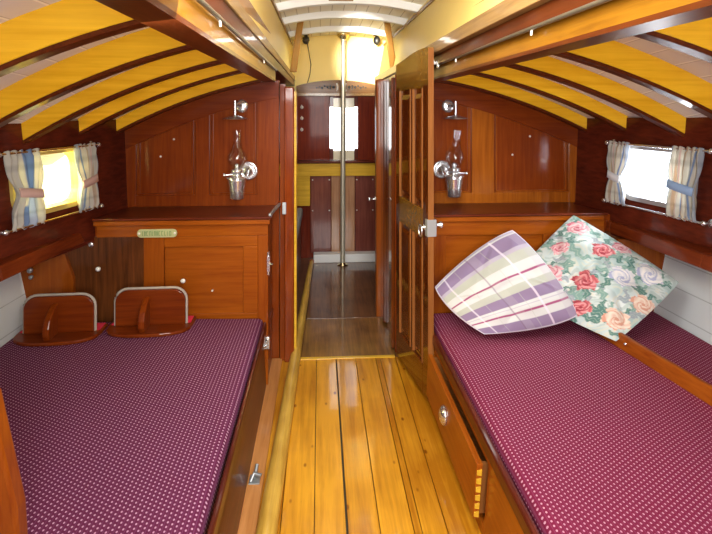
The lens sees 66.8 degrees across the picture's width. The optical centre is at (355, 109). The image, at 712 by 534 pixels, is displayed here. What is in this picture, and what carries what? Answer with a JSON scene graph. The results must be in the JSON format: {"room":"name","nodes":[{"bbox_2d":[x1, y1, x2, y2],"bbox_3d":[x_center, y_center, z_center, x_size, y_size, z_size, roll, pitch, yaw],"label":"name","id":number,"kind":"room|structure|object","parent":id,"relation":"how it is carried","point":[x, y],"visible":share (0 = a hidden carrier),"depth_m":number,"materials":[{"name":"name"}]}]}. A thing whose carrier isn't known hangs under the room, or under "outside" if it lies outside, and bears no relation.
{"room":"ship interior","nodes":[
{"label":"ship interior","id":0,"kind":"room"},
{"bbox_2d":[0,272,25,346],"bbox_3d":[-1.548,1.046,1.209,0.274,0.766,3.689,0,0,-4],"label":"wall","id":1,"kind":"structure","parent":0,"point":[12,292],"depth_m":2.60,"materials":[{"name":"white paint"}]},
{"bbox_2d":[0,388,27,533],"bbox_3d":[-1.100,0.864,1.257,0.604,0.440,0.120,0,0,-4],"label":"board","id":2,"kind":"object","parent":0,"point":[13,513],"visible":1,"depth_m":1.27,"materials":[{"name":"brown wood"}]},
{"bbox_2d":[0,119,128,259],"bbox_3d":[-1.414,0.351,1.188,0.262,0.648,3.846,0,0,0],"label":"wall","id":3,"kind":"structure","parent":0,"point":[111,155],"depth_m":2.60,"materials":[{"name":"brown wood"}]},
{"bbox_2d":[0,233,84,281],"bbox_3d":[-1.425,0.624,1.206,0.495,0.074,3.691,0,0,-4],"label":"trim","id":4,"kind":"structure","parent":3,"relation":"attached to","point":[11,265],"depth_m":2.30,"materials":[{"name":"brown wood"}]},
{"bbox_2d":[8,148,78,213],"bbox_3d":[-1.413,0.320,2.463,0.068,0.288,0.481,0,0,8],"label":"window","id":5,"kind":"structure","parent":3,"relation":"in","point":[71,201],"depth_m":2.60,"materials":[{"name":"gold metal"}]},
{"bbox_2d":[0,141,100,156],"bbox_3d":[-1.380,0.177,2.440,0.056,0.040,0.680,0,0,8],"label":"curtain rod","id":6,"kind":"object","parent":3,"relation":"attached to","point":[98,144],"visible":0.81,"depth_m":2.44,"materials":[{"name":"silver metal"}]},
{"bbox_2d":[73,143,98,212],"bbox_3d":[-1.324,0.332,2.664,0.045,0.336,0.177,0,0,7],"label":"curtain","id":7,"kind":"object","parent":6,"relation":"hanging from","point":[86,161],"visible":1,"depth_m":2.65,"materials":[{"name":"fabric"}]},
{"bbox_2d":[0,203,103,235],"bbox_3d":[-1.367,0.490,2.458,0.054,0.038,0.661,0,0,8],"label":"curtain rod","id":8,"kind":"object","parent":3,"relation":"attached to","point":[101,205],"visible":0.73,"depth_m":2.40,"materials":[{"name":"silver metal"}]},
{"bbox_2d":[3,148,45,231],"bbox_3d":[-1.383,0.332,2.268,0.045,0.336,0.225,0,0,7],"label":"curtain","id":9,"kind":"object","parent":8,"relation":"on","point":[25,172],"visible":1,"depth_m":2.26,"materials":[{"name":"fabric"}]},
{"bbox_2d":[0,0,149,164],"bbox_3d":[-0.989,-0.061,1.167,1.275,0.744,3.904,0,0,-4],"label":"ceiling","id":10,"kind":"structure","parent":0,"point":[9,9],"depth_m":1.90,"materials":[{"name":"beige wood"}]},
{"bbox_2d":[0,0,147,76],"bbox_3d":[-0.976,-0.109,1.497,1.082,0.580,0.083,0,0,-1],"label":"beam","id":11,"kind":"structure","parent":10,"relation":"attached to","point":[29,38],"depth_m":1.47,"materials":[{"name":"yellow wood"}]},
{"bbox_2d":[0,27,195,127],"bbox_3d":[-0.977,-0.106,1.977,1.021,0.530,0.074,0,0,-2],"label":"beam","id":12,"kind":"structure","parent":10,"relation":"attached to","point":[99,62],"depth_m":1.95,"materials":[{"name":"yellow wood"}]},
{"bbox_2d":[21,50,224,143],"bbox_3d":[-0.964,-0.086,2.352,0.946,0.461,0.067,0,0,-2],"label":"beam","id":13,"kind":"structure","parent":10,"relation":"attached to","point":[84,101],"depth_m":2.32,"materials":[{"name":"yellow wood"}]},
{"bbox_2d":[77,64,242,134],"bbox_3d":[-0.950,-0.083,2.725,0.869,0.411,0.063,0,0,-3],"label":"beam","id":14,"kind":"structure","parent":10,"relation":"attached to","point":[111,110],"depth_m":2.69,"materials":[{"name":"yellow wood"}]},
{"bbox_2d":[116,73,261,132],"bbox_3d":[-0.935,-0.056,3.039,0.802,0.371,0.063,0,0,-4],"label":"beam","id":15,"kind":"structure","parent":10,"relation":"attached to","point":[152,109],"depth_m":3.01,"materials":[{"name":"yellow wood"}]},
{"bbox_2d":[249,0,293,74],"bbox_3d":[-0.435,-0.471,2.233,0.064,0.396,6.035,0,0,-4],"label":"wall","id":16,"kind":"structure","parent":0,"point":[278,38],"depth_m":3.15,"materials":[{"name":"beige paint"}]},
{"bbox_2d":[95,0,275,81],"bbox_3d":[-0.379,-0.287,1.195,0.087,0.251,3.873,0,0,-4],"label":"trim","id":17,"kind":"structure","parent":16,"relation":"attached to","point":[187,22],"depth_m":1.20,"materials":[{"name":"brown wood"}]},
{"bbox_2d":[196,0,276,70],"bbox_3d":[-0.365,-0.224,1.698,0.020,0.036,2.722,0,0,-4],"label":"track","id":18,"kind":"object","parent":16,"relation":"attached to","point":[203,3],"visible":1,"depth_m":1.45,"materials":[{"name":"silver metal"}]},
{"bbox_2d":[205,0,294,85],"bbox_3d":[-0.412,-0.287,2.252,0.033,0.116,5.963,0,0,-4],"label":"trim","id":19,"kind":"structure","parent":16,"relation":"attached to","point":[233,12],"depth_m":1.93,"materials":[{"name":"brown wood"}]},
{"bbox_2d":[271,0,292,45],"bbox_3d":[-0.427,-0.625,2.236,0.019,0.037,6.030,0,0,-4],"label":"trim","id":20,"kind":"structure","parent":16,"relation":"attached to","point":[272,1],"depth_m":3.71,"materials":[{"name":"wood"}]},
{"bbox_2d":[275,71,291,85],"bbox_3d":[-0.154,-0.284,4.370,2.417,0.112,2.360,0,0,-4],"label":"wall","id":21,"kind":"structure","parent":0,"point":[278,77],"depth_m":4.26,"materials":[{"name":"brown wood"}]},
{"bbox_2d":[286,35,384,257],"bbox_3d":[-0.217,0.350,5.304,2.168,2.202,0.065,0,0,-4],"label":"wall","id":22,"kind":"structure","parent":0,"point":[313,143],"depth_m":5.29,"materials":[{"name":"brown wood"}]},
{"bbox_2d":[307,44,310,82],"bbox_3d":[-0.445,-0.446,5.119,0.041,0.370,0.245,0,0,-4],"label":"cable","id":23,"kind":"object","parent":22,"relation":"attached to","point":[307,44],"visible":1,"depth_m":5.20,"materials":[{"name":"brown plastic"}]},
{"bbox_2d":[296,80,374,95],"bbox_3d":[-0.173,-0.213,5.249,0.807,0.155,0.051,0,0,-4],"label":"board","id":24,"kind":"object","parent":22,"relation":"attached to","point":[329,87],"visible":0.94,"depth_m":5.23,"materials":[{"name":"brown wood"}]},
{"bbox_2d":[330,97,357,159],"bbox_3d":[-0.121,0.182,5.329,0.277,0.625,0.046,0,0,-4],"label":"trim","id":25,"kind":"structure","parent":22,"relation":"attached to","point":[334,102],"depth_m":5.32,"materials":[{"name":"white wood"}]},
{"bbox_2d":[345,108,349,150],"bbox_3d":[-0.083,0.190,5.333,0.052,0.423,0.009,0,0,-4],"label":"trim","id":26,"kind":"structure","parent":22,"relation":"attached to","point":[345,108],"depth_m":5.33,"materials":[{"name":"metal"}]},
{"bbox_2d":[274,0,427,40],"bbox_3d":[0.046,-0.717,2.267,1.046,0.123,6.069,0,0,-4],"label":"ceiling","id":27,"kind":"structure","parent":0,"point":[379,25],"depth_m":4.33,"materials":[{"name":"white wood"}]},
{"bbox_2d":[290,22,303,71],"bbox_3d":[-0.464,-0.505,4.239,0.109,0.416,0.037,0,0,-4],"label":"strut","id":28,"kind":"object","parent":27,"relation":"attached to","point":[297,42],"visible":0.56,"depth_m":4.22,"materials":[{"name":"brown wood"}]},
{"bbox_2d":[302,34,309,43],"bbox_3d":[-0.462,-0.660,4.978,0.067,0.111,0.059,0,0,-4],"label":"roof light","id":29,"kind":"object","parent":27,"relation":"attached to","point":[305,39],"visible":0.79,"depth_m":4.96,"materials":[{"name":"black plastic"}]},
{"bbox_2d":[288,26,393,37],"bbox_3d":[-0.131,-0.681,4.723,0.924,0.108,0.046,0,0,-4],"label":"roof beam","id":30,"kind":"structure","parent":27,"relation":"attached to","point":[323,29],"depth_m":4.70,"materials":[{"name":"white paint"}]},
{"bbox_2d":[282,11,407,25],"bbox_3d":[-0.080,-0.683,4.034,0.944,0.112,0.046,0,0,-4],"label":"roof beam","id":31,"kind":"structure","parent":27,"relation":"attached to","point":[321,15],"depth_m":4.01,"materials":[{"name":"white paint"}]},
{"bbox_2d":[276,0,422,12],"bbox_3d":[-0.042,-0.689,3.528,0.966,0.116,0.046,0,0,-4],"label":"roof beam","id":32,"kind":"structure","parent":27,"relation":"attached to","point":[291,4],"depth_m":3.51,"materials":[{"name":"white paint"}]},
{"bbox_2d":[373,35,379,44],"bbox_3d":[0.193,-0.660,5.022,0.067,0.111,0.059,0,0,-4],"label":"roof light","id":33,"kind":"object","parent":27,"relation":"attached to","point":[376,40],"visible":0.8,"depth_m":5.00,"materials":[{"name":"silver metal"}]},
{"bbox_2d":[384,22,394,67],"bbox_3d":[0.274,-0.505,4.288,0.108,0.416,0.037,0,0,-4],"label":"strut","id":34,"kind":"object","parent":27,"relation":"attached to","point":[388,32],"visible":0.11,"depth_m":4.27,"materials":[{"name":"brown wood"}]},
{"bbox_2d":[125,80,577,357],"bbox_3d":[-0.015,0.640,3.175,3.048,1.627,0.047,0,0,-4],"label":"wall","id":35,"kind":"structure","parent":0,"point":[232,138],"depth_m":3.13,"materials":[{"name":"brown wood"}]},
{"bbox_2d":[138,103,254,194],"bbox_3d":[-0.913,0.216,3.106,0.661,0.545,0.012,0,0,-4],"label":"trim","id":36,"kind":"structure","parent":35,"relation":"attached to","point":[192,122],"depth_m":3.11,"materials":[{"name":"brown wood"}]},
{"bbox_2d":[222,99,247,118],"bbox_3d":[-0.677,-0.005,3.030,0.154,0.113,0.157,0,0,-4],"label":"bell","id":37,"kind":"object","parent":35,"relation":"attached to","point":[241,105],"visible":1,"depth_m":3.09,"materials":[{"name":"silver metal"}]},
{"bbox_2d":[223,161,257,199],"bbox_3d":[-0.652,0.306,3.050,0.125,0.382,0.190,0,0,23],"label":"oil lamp","id":38,"kind":"object","parent":35,"relation":"attached to","point":[248,170],"visible":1,"depth_m":2.99,"materials":[{"name":"silver metal"}]},
{"bbox_2d":[237,358,281,533],"bbox_3d":[-0.341,1.444,1.355,0.063,0.011,3.558,0,0,-4],"label":"trim","id":39,"kind":"structure","parent":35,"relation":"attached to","point":[252,499],"depth_m":2.27,"materials":[{"name":"brown wood"}]},
{"bbox_2d":[248,464,261,484],"bbox_3d":[-0.391,1.419,2.109,0.050,0.039,0.075,0,0,-4],"label":"latch","id":40,"kind":"object","parent":39,"relation":"on","point":[254,479],"depth_m":2.09,"materials":[{"name":"metal"}]},
{"bbox_2d":[280,84,285,360],"bbox_3d":[-0.425,0.650,3.141,0.030,1.599,0.038,0,0,-4],"label":"trim","id":41,"kind":"structure","parent":35,"relation":"attached to","point":[282,86],"depth_m":3.12,"materials":[{"name":"brown wood"}]},
{"bbox_2d":[282,202,285,213],"bbox_3d":[-0.410,0.562,3.085,0.022,0.067,0.013,0,0,-4],"label":"metal plate","id":42,"kind":"object","parent":35,"relation":"attached to","point":[283,203],"visible":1,"depth_m":3.08,"materials":[{"name":"metal"}]},
{"bbox_2d":[284,87,294,361],"bbox_3d":[-0.386,0.658,3.137,0.057,1.582,0.089,0,0,-4],"label":"trim","id":43,"kind":"structure","parent":35,"relation":"attached to","point":[288,91],"depth_m":3.10,"materials":[{"name":"brown wood"}]},
{"bbox_2d":[294,91,296,348],"bbox_3d":[-0.355,0.670,3.170,0.015,1.559,0.064,0,0,-4],"label":"trim","id":44,"kind":"structure","parent":35,"relation":"attached to","point":[295,92],"depth_m":3.14,"materials":[{"name":"wood"}]},
{"bbox_2d":[300,355,394,359],"bbox_3d":[-0.074,1.447,3.156,0.605,0.008,0.028,0,0,-4],"label":"trim","id":45,"kind":"structure","parent":35,"relation":"attached to","point":[365,356],"depth_m":3.15,"materials":[{"name":"yellow wood"}]},
{"bbox_2d":[434,160,467,197],"bbox_3d":[0.538,0.306,3.126,0.119,0.384,0.200,0,0,-40],"label":"oil lamp","id":46,"kind":"object","parent":35,"relation":"attached to","point":[442,169],"visible":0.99,"depth_m":3.08,"materials":[{"name":"silver metal"}]},
{"bbox_2d":[442,100,468,118],"bbox_3d":[0.573,-0.005,3.113,0.154,0.113,0.157,0,0,-4],"label":"bell","id":47,"kind":"object","parent":35,"relation":"attached to","point":[448,106],"visible":1,"depth_m":3.16,"materials":[{"name":"silver metal"}]},
{"bbox_2d":[434,107,565,192],"bbox_3d":[0.804,0.198,3.221,0.922,0.584,0.012,0,0,-4],"label":"trim","id":48,"kind":"structure","parent":35,"relation":"attached to","point":[564,189],"depth_m":3.22,"materials":[{"name":"brown wood"}]},
{"bbox_2d":[256,258,484,533],"bbox_3d":[0.007,1.476,2.581,3.361,0.056,5.954,0,0,-4],"label":"floor","id":49,"kind":"structure","parent":0,"point":[368,453],"depth_m":2.41,"materials":[{"name":"brown wood"}]},
{"bbox_2d":[21,203,280,384],"bbox_3d":[-1.067,0.992,2.909,1.292,0.914,0.345,0,0,-4],"label":"locker","id":50,"kind":"object","parent":49,"relation":"on","point":[221,256],"visible":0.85,"depth_m":2.79,"materials":[{"name":"brown wood"}]},
{"bbox_2d":[92,205,275,221],"bbox_3d":[-0.896,0.556,2.921,0.895,0.015,0.345,0,0,-4],"label":"countertop","id":51,"kind":"structure","parent":50,"relation":"on","point":[256,212],"depth_m":2.86,"materials":[{"name":"brown wood"}]},
{"bbox_2d":[264,336,269,348],"bbox_3d":[-0.486,1.209,2.792,0.076,0.069,0.047,0,0,-4],"label":"corner catch","id":52,"kind":"object","parent":50,"relation":"attached to","point":[267,338],"visible":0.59,"depth_m":2.80,"materials":[{"name":"silver metal"}]},
{"bbox_2d":[207,322,266,533],"bbox_3d":[-0.971,1.274,1.606,1.172,0.349,2.355,0,0,-4],"label":"berth","id":53,"kind":"object","parent":49,"relation":"on","point":[227,511],"visible":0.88,"depth_m":1.96,"materials":[{"name":"brown wood"}]},
{"bbox_2d":[0,319,262,533],"bbox_3d":[-0.988,1.106,1.626,1.167,0.081,2.309,0,0,-4],"label":"cushion","id":54,"kind":"object","parent":53,"relation":"on","point":[111,435],"visible":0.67,"depth_m":1.84,"materials":[{"name":"purple fabric"}]},
{"bbox_2d":[13,292,107,346],"bbox_3d":[-1.401,0.967,2.541,0.385,0.203,0.211,0,0,-7],"label":"shelf","id":55,"kind":"object","parent":54,"relation":"on","point":[51,319],"visible":1,"depth_m":2.53,"materials":[{"name":"brown wood"}]},
{"bbox_2d":[106,286,195,337],"bbox_3d":[-1.005,0.968,2.634,0.403,0.203,0.211,0,0,-6],"label":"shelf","id":56,"kind":"object","parent":54,"relation":"on","point":[139,312],"visible":1,"depth_m":2.63,"materials":[{"name":"brown wood"}]},
{"bbox_2d":[256,259,313,533],"bbox_3d":[-0.351,1.412,3.139,0.074,0.064,3.910,0,0,-2],"label":"wooden spar","id":57,"kind":"object","parent":49,"relation":"on","point":[268,520],"visible":0.96,"depth_m":2.28,"materials":[{"name":"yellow wood"}]},
{"bbox_2d":[297,208,302,287],"bbox_3d":[-0.660,1.192,4.258,0.419,0.514,1.872,0,0,-4],"label":"locker","id":58,"kind":"object","parent":49,"relation":"on","point":[299,210],"visible":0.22,"depth_m":4.70,"materials":[{"name":"brown wood"}]},
{"bbox_2d":[297,208,302,238],"bbox_3d":[-0.667,0.985,4.378,0.417,0.098,1.595,0,0,-4],"label":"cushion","id":59,"kind":"object","parent":58,"relation":"on","point":[299,210],"depth_m":4.74,"materials":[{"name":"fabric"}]},
{"bbox_2d":[297,160,374,252],"bbox_3d":[-0.238,0.937,5.240,2.019,0.897,0.124,0,0,-4],"label":"cabinet","id":60,"kind":"object","parent":49,"relation":"on","point":[325,175],"depth_m":5.24,"materials":[{"name":"brown wood"}]},
{"bbox_2d":[297,160,374,163],"bbox_3d":[-0.238,0.501,5.240,2.019,0.025,0.124,0,0,-4],"label":"countertop","id":61,"kind":"structure","parent":60,"relation":"on","point":[298,161],"depth_m":5.19,"materials":[{"name":"brown wood"}]},
{"bbox_2d":[337,32,349,266],"bbox_3d":[-0.119,0.360,5.047,0.121,2.179,0.111,0,0,-4],"label":"support pole","id":62,"kind":"object","parent":49,"relation":"on","point":[342,36],"visible":0.91,"depth_m":5.03,"materials":[{"name":"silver metal"}]},
{"bbox_2d":[314,251,374,262],"bbox_3d":[-0.078,1.411,5.189,0.657,0.080,0.111,0,0,-4],"label":"step","id":63,"kind":"structure","parent":49,"relation":"on","point":[350,256],"depth_m":5.14,"materials":[{"name":"white paint"}]},
{"bbox_2d":[427,331,539,533],"bbox_3d":[1.043,1.273,1.740,1.311,0.361,2.357,0,0,-4],"label":"berth","id":64,"kind":"object","parent":49,"relation":"on","point":[486,484],"visible":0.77,"depth_m":1.90,"materials":[{"name":"brown wood"}]},
{"bbox_2d":[434,311,711,533],"bbox_3d":[1.089,1.113,1.764,1.268,0.084,2.324,0,0,-4],"label":"cushion","id":65,"kind":"object","parent":64,"relation":"on","point":[590,437],"visible":0.75,"depth_m":1.85,"materials":[{"name":"purple fabric"}]},
{"bbox_2d":[435,230,576,333],"bbox_3d":[0.719,0.826,2.626,0.637,0.424,0.270,0,0,-6],"label":"pillow","id":66,"kind":"object","parent":65,"relation":"on","point":[504,286],"visible":1,"depth_m":2.57,"materials":[{"name":"fabric"}]},
{"bbox_2d":[536,215,678,340],"bbox_3d":[1.149,0.799,2.673,0.752,0.485,0.374,0,0,35],"label":"pillow","id":67,"kind":"object","parent":65,"relation":"on","point":[611,288],"visible":0.9,"depth_m":2.60,"materials":[{"name":"fabric"}]},
{"bbox_2d":[593,331,711,405],"bbox_3d":[1.275,1.044,2.073,0.033,0.069,1.129,0,0,-12],"label":"board","id":68,"kind":"object","parent":65,"relation":"on","point":[688,381],"visible":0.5,"depth_m":2.17,"materials":[{"name":"brown wood"}]},
{"bbox_2d":[434,202,664,313],"bbox_3d":[1.019,1.002,3.048,1.330,0.904,0.345,0,0,-4],"label":"locker","id":69,"kind":"object","parent":49,"relation":"on","point":[467,227],"visible":0.28,"depth_m":2.89,"materials":[{"name":"brown wood"}]},
{"bbox_2d":[434,202,607,216],"bbox_3d":[0.849,0.558,3.037,0.990,0.016,0.345,0,0,-4],"label":"countertop","id":70,"kind":"structure","parent":69,"relation":"on","point":[535,208],"depth_m":2.99,"materials":[{"name":"brown wood"}]},
{"bbox_2d":[381,74,395,351],"bbox_3d":[0.617,0.619,3.567,0.858,1.667,0.618,0,0,-4],"label":"wall","id":71,"kind":"structure","parent":0,"point":[388,86],"depth_m":3.53,"materials":[{"name":"brown wood"}]},
{"bbox_2d":[375,79,383,316],"bbox_3d":[0.170,0.618,3.828,0.061,1.666,0.092,0,0,-4],"label":"trim","id":72,"kind":"structure","parent":71,"relation":"attached to","point":[378,81],"depth_m":3.78,"materials":[{"name":"brown wood"}]},
{"bbox_2d":[378,0,503,74],"bbox_3d":[0.481,-0.472,2.294,0.127,0.396,6.036,0,0,-4],"label":"wall","id":73,"kind":"structure","parent":0,"point":[440,18],"depth_m":2.98,"materials":[{"name":"beige paint"}]},
{"bbox_2d":[383,0,434,45],"bbox_3d":[0.502,-0.627,2.298,0.019,0.035,6.030,0,0,-4],"label":"trim","id":74,"kind":"structure","parent":73,"relation":"attached to","point":[427,4],"depth_m":3.67,"materials":[{"name":"brown wood"}]},
{"bbox_2d":[396,47,442,400],"bbox_3d":[0.323,0.562,2.864,0.109,1.727,0.617,0,0,-11],"label":"door","id":75,"kind":"structure","parent":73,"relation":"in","point":[416,225],"depth_m":2.81,"materials":[{"name":"brown wood"}]},
{"bbox_2d":[375,0,595,79],"bbox_3d":[0.430,-0.281,2.309,0.067,0.125,5.963,0,0,-4],"label":"trim","id":76,"kind":"structure","parent":73,"relation":"attached to","point":[508,17],"depth_m":1.75,"materials":[{"name":"wood"}]},
{"bbox_2d":[436,0,611,65],"bbox_3d":[0.491,-0.225,1.551,0.028,0.037,2.315,0,0,-4],"label":"track","id":77,"kind":"object","parent":73,"relation":"attached to","point":[597,2],"visible":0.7,"depth_m":1.42,"materials":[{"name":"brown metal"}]},
{"bbox_2d":[434,0,711,82],"bbox_3d":[0.566,-0.288,1.258,0.091,0.252,3.873,0,0,-4],"label":"trim","id":78,"kind":"structure","parent":73,"relation":"attached to","point":[612,20],"depth_m":1.25,"materials":[{"name":"wood"}]},
{"bbox_2d":[494,36,711,117],"bbox_3d":[1.192,-0.099,1.312,1.312,0.683,3.905,0,0,-4],"label":"ceiling","id":79,"kind":"structure","parent":0,"point":[702,69],"depth_m":2.40,"materials":[{"name":"wood"}]},
{"bbox_2d":[440,75,586,130],"bbox_3d":[0.917,-0.061,3.162,0.889,0.375,0.063,0,0,-4],"label":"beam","id":80,"kind":"structure","parent":79,"relation":"attached to","point":[495,88],"depth_m":3.14,"materials":[{"name":"yellow wood"}]},
{"bbox_2d":[470,67,627,130],"bbox_3d":[0.969,-0.091,2.853,0.948,0.407,0.063,0,0,-4],"label":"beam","id":81,"kind":"structure","parent":79,"relation":"attached to","point":[536,84],"depth_m":2.83,"materials":[{"name":"yellow wood"}]},
{"bbox_2d":[504,56,685,136],"bbox_3d":[1.028,-0.100,2.484,1.017,0.448,0.067,0,0,-5],"label":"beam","id":82,"kind":"structure","parent":79,"relation":"attached to","point":[571,75],"depth_m":2.47,"materials":[{"name":"yellow wood"}]},
{"bbox_2d":[554,40,711,118],"bbox_3d":[1.088,-0.124,2.113,1.085,0.510,0.074,0,0,-6],"label":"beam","id":83,"kind":"structure","parent":79,"relation":"attached to","point":[616,58],"depth_m":2.09,"materials":[{"name":"yellow wood"}]},
{"bbox_2d":[635,17,711,62],"bbox_3d":[1.151,-0.130,1.636,1.147,0.553,0.082,0,0,-7],"label":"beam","id":84,"kind":"structure","parent":79,"relation":"attached to","point":[694,38],"depth_m":1.59,"materials":[{"name":"yellow wood"}]},
{"bbox_2d":[573,117,711,344],"bbox_3d":[1.747,0.712,1.398,0.465,1.459,3.851,0,0,-7],"label":"wall","id":85,"kind":"structure","parent":0,"point":[591,163],"depth_m":2.73,"materials":[{"name":"brown wood"}]},
{"bbox_2d":[601,198,711,227],"bbox_3d":[1.449,0.493,2.646,0.054,0.038,0.657,0,0,-15],"label":"curtain rod","id":86,"kind":"object","parent":85,"relation":"attached to","point":[702,223],"visible":0.82,"depth_m":2.55,"materials":[{"name":"silver metal"}]},
{"bbox_2d":[604,139,711,153],"bbox_3d":[1.464,0.178,2.630,0.056,0.040,0.676,0,0,-15],"label":"curtain rod","id":87,"kind":"object","parent":85,"relation":"attached to","point":[709,151],"visible":0.78,"depth_m":2.61,"materials":[{"name":"silver metal"}]},
{"bbox_2d":[605,141,629,205],"bbox_3d":[1.379,0.334,2.858,0.048,0.338,0.165,0,0,-15],"label":"curtain","id":88,"kind":"object","parent":87,"relation":"hanging from","point":[617,155],"visible":1,"depth_m":2.85,"materials":[{"name":"fabric"}]},
{"bbox_2d":[666,146,704,222],"bbox_3d":[1.485,0.334,2.451,0.047,0.338,0.198,0,0,-13],"label":"curtain","id":89,"kind":"object","parent":87,"relation":"hanging from","point":[685,166],"visible":1,"depth_m":2.44,"materials":[{"name":"fabric"}]},
{"bbox_2d":[605,220,711,272],"bbox_3d":[1.648,0.630,1.411,0.447,0.075,3.691,0,0,-4],"label":"trim","id":90,"kind":"structure","parent":85,"relation":"attached to","point":[700,256],"depth_m":2.48,"materials":[{"name":"brown wood"}]},
{"bbox_2d":[624,146,697,207],"bbox_3d":[1.494,0.322,2.657,0.070,0.290,0.478,0,0,-15],"label":"window","id":91,"kind":"structure","parent":85,"relation":"in","point":[631,193],"depth_m":2.81,"materials":[{"name":"grey"}]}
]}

